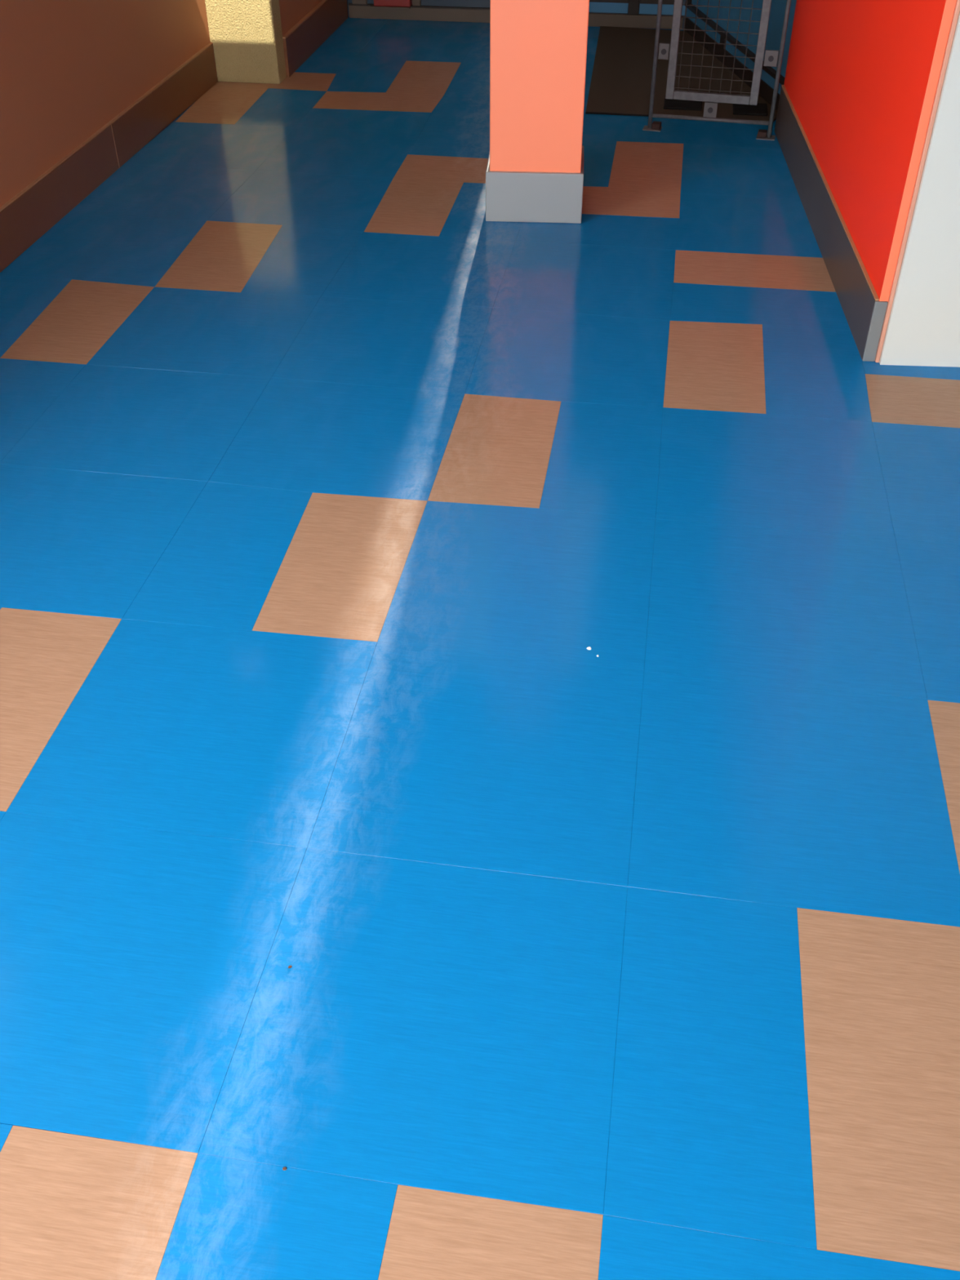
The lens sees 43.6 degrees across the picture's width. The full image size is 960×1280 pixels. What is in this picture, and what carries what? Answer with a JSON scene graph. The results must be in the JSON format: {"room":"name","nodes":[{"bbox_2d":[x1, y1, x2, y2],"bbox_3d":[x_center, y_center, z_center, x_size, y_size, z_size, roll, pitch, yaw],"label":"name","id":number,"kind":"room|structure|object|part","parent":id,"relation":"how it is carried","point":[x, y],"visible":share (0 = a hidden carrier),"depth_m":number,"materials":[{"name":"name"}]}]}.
{"room":"school corridor","nodes":[
{"label":"school corridor","id":0,"kind":"room"},
{"bbox_2d":[0,0,210,207],"bbox_3d":[-2.104,-1.423,2.292,0.192,2.800,8.342,6,40,7],"label":"wall","id":1,"kind":"structure","parent":0,"point":[68,68],"depth_m":4.79,"materials":[{"name":"brown paint"}]},
{"bbox_2d":[0,42,217,272],"bbox_3d":[-1.668,-1.778,4.754,0.018,0.190,3.821,6,40,7],"label":"baseboard","id":2,"kind":"structure","parent":1,"relation":"attached to","point":[37,207],"depth_m":5.03,"materials":[{"name":"brown"}]},
{"bbox_2d":[279,0,322,35],"bbox_3d":[-1.175,-4.550,6.040,0.530,2.800,1.527,6,40,7],"label":"wall","id":3,"kind":"structure","parent":0,"point":[291,11],"depth_m":6.35,"materials":[{"name":"brown paint"}]},
{"bbox_2d":[282,0,347,77],"bbox_3d":[-0.915,-3.451,6.755,0.024,0.194,1.302,6,40,7],"label":"baseboard","id":4,"kind":"structure","parent":3,"relation":"attached to","point":[306,36],"depth_m":6.62,"materials":[{"name":"brown wood"}]},
{"bbox_2d":[0,17,959,1279],"bbox_3d":[0.623,-0.475,3.380,5.865,0.060,10.370,6,40,7],"label":"floor","id":5,"kind":"structure","parent":0,"point":[329,482],"depth_m":2.56,"materials":[{"name":"blue tile"}]},
{"bbox_2d":[204,0,286,84],"bbox_3d":[-1.203,-4.015,5.398,0.347,2.798,0.130,6,40,7],"label":"pier","id":6,"kind":"object","parent":5,"relation":"on","point":[246,36],"visible":1,"depth_m":6.12,"materials":[{"name":"beige paint"}]},
{"bbox_2d":[485,0,589,223],"bbox_3d":[0.219,-2.832,3.975,0.378,2.799,0.344,2,40,3],"label":"pillar","id":7,"kind":"structure","parent":5,"relation":"on","point":[535,171],"depth_m":4.48,"materials":[{"name":"orange paint"}]},
{"bbox_2d":[585,26,777,121],"bbox_3d":[1.073,-3.048,6.410,0.994,0.008,1.705,6,40,7],"label":"entrance mat","id":8,"kind":"object","parent":5,"relation":"on","point":[620,84],"visible":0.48,"depth_m":6.29,"materials":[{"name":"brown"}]},
{"bbox_2d":[662,95,702,111],"bbox_3d":[1.000,-2.648,5.915,0.185,0.012,0.205,6,40,7],"label":"pad","id":9,"kind":"object","parent":8,"relation":"on","point":[668,104],"visible":0.67,"depth_m":5.87,"materials":[{"name":"black rubber"}]},
{"bbox_2d":[733,102,768,115],"bbox_3d":[1.312,-2.581,5.833,0.165,0.012,0.170,6,40,7],"label":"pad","id":10,"kind":"object","parent":8,"relation":"on","point":[760,109],"visible":0.85,"depth_m":5.80,"materials":[{"name":"black rubber"}]},
{"bbox_2d":[642,0,791,140],"bbox_3d":[1.063,-2.840,5.191,0.609,1.250,0.064,9,41,11],"label":"gate","id":11,"kind":"object","parent":5,"relation":"on","point":[771,58],"visible":1,"depth_m":5.42,"materials":[{"name":"metal"}]},
{"bbox_3d":[0.810,-2.405,5.642,0.083,0.004,0.064,9,41,11],"label":"foot plate","id":12,"kind":"part","parent":11,"relation":"part of","materials":[{"name":"metal"}]},
{"bbox_3d":[0.796,-2.888,5.246,0.019,1.246,0.019,9,41,11],"label":"post","id":13,"kind":"part","parent":11,"relation":"part of","materials":[{"name":"metal"}]},
{"bbox_3d":[1.065,-2.409,5.553,0.535,0.022,0.018,9,41,11],"label":"rail","id":14,"kind":"part","parent":11,"relation":"part of","materials":[{"name":"metal"}]},
{"bbox_3d":[1.058,-2.854,5.184,0.418,1.000,0.024,9,41,11],"label":"frame","id":15,"kind":"part","parent":11,"relation":"part of","materials":[{"name":"metal"}]},
{"bbox_3d":[1.319,-2.320,5.538,0.083,0.004,0.064,9,41,11],"label":"foot plate","id":16,"kind":"part","parent":11,"relation":"part of","materials":[{"name":"metal"}]},
{"bbox_3d":[1.331,-2.798,5.137,0.019,1.246,0.019,9,41,11],"label":"post","id":17,"kind":"part","parent":11,"relation":"part of","materials":[{"name":"metal"}]},
{"bbox_2d":[346,0,687,29],"bbox_3d":[1.336,-4.661,6.164,5.800,2.800,0.105,6,40,7],"label":"wall","id":18,"kind":"structure","parent":0,"point":[639,14],"depth_m":7.17,"materials":[{"name":"blue"}]},
{"bbox_3d":[-0.728,-4.241,6.934,0.090,1.022,0.024,6,40,7],"label":"frame post","id":19,"kind":"part","parent":18,"relation":"part of","materials":[{"name":"brown"}]},
{"bbox_2d":[373,0,412,7],"bbox_3d":[-0.524,-3.892,7.156,0.230,0.200,0.064,6,40,7],"label":"box","id":20,"kind":"object","parent":18,"relation":"on","point":[402,3],"visible":1,"depth_m":7.19,"materials":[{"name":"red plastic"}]},
{"bbox_3d":[-0.382,-4.207,6.892,0.050,1.022,0.024,6,40,7],"label":"frame post","id":21,"kind":"part","parent":18,"relation":"part of","materials":[{"name":"brown"}]},
{"bbox_3d":[0.710,-3.731,7.073,0.325,0.054,0.016,6,40,7],"label":"kick panel","id":22,"kind":"part","parent":18,"relation":"part of","materials":[{"name":"blue"}]},
{"bbox_3d":[0.709,-3.769,7.035,0.326,0.052,0.026,6,40,7],"label":"frame rail","id":23,"kind":"part","parent":18,"relation":"part of","materials":[{"name":"black"}]},
{"bbox_3d":[0.901,-4.118,6.708,0.063,1.130,0.022,6,40,7],"label":"frame post","id":24,"kind":"part","parent":18,"relation":"part of","materials":[{"name":"black"}]},
{"bbox_3d":[1.037,-3.737,6.995,0.210,0.052,0.026,6,40,7],"label":"frame rail","id":25,"kind":"part","parent":18,"relation":"part of","materials":[{"name":"black"}]},
{"bbox_3d":[1.068,-3.696,7.030,0.266,0.054,0.016,6,40,7],"label":"kick panel","id":26,"kind":"part","parent":18,"relation":"part of","materials":[{"name":"blue"}]},
{"bbox_2d":[684,0,796,110],"bbox_3d":[1.357,-4.110,5.503,0.068,2.800,1.748,-6,40,-7],"label":"staircase","id":27,"kind":"structure","parent":0,"point":[777,11],"depth_m":6.20,"materials":[{"name":"blue"}]},
{"bbox_3d":[1.263,-3.457,6.746,0.013,0.054,0.660,-6,40,-7],"label":"kick panel","id":28,"kind":"part","parent":27,"relation":"part of","materials":[{"name":"blue"}]},
{"bbox_3d":[1.315,-3.224,6.466,0.022,0.054,0.071,-6,40,-7],"label":"frame post","id":29,"kind":"part","parent":27,"relation":"part of","materials":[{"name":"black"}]},
{"bbox_3d":[1.340,-3.141,6.308,0.028,0.019,1.748,-6,40,-7],"label":"frame rail","id":30,"kind":"part","parent":27,"relation":"part of","materials":[{"name":"black"}]},
{"bbox_3d":[1.404,-2.880,6.054,0.013,0.054,1.013,-6,40,-7],"label":"kick panel","id":31,"kind":"part","parent":27,"relation":"part of","materials":[{"name":"blue"}]},
{"bbox_2d":[783,0,956,358],"bbox_3d":[1.452,-2.705,3.817,0.290,2.800,2.330,2,40,3],"label":"wall","id":32,"kind":"structure","parent":0,"point":[857,73],"depth_m":3.95,"materials":[{"name":"red paint"}]},
{"bbox_2d":[774,84,888,361],"bbox_3d":[1.317,-1.711,4.651,0.038,0.206,2.331,2,40,3],"label":"baseboard","id":33,"kind":"structure","parent":32,"relation":"attached to","point":[864,314],"depth_m":4.32,"materials":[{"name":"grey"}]},
{"bbox_2d":[875,0,959,362],"bbox_3d":[1.261,-1.960,2.925,0.013,2.800,0.014,6,40,7],"label":"trim","id":34,"kind":"structure","parent":32,"relation":"attached to","point":[957,11],"depth_m":3.44,"materials":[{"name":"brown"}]},
{"bbox_2d":[879,12,959,367],"bbox_3d":[2.449,-1.907,2.857,2.370,2.800,0.026,2,40,3],"label":"wall","id":35,"kind":"structure","parent":0,"point":[923,328],"depth_m":3.59,"materials":[{"name":"grey paint"}]},
{"bbox_2d":[879,0,956,301],"bbox_3d":[1.241,-2.042,2.866,0.027,2.599,0.005,6,40,7],"label":"trim","id":36,"kind":"structure","parent":35,"relation":"attached to","point":[949,6],"depth_m":3.40,"materials":[{"name":"orange"}]}
]}

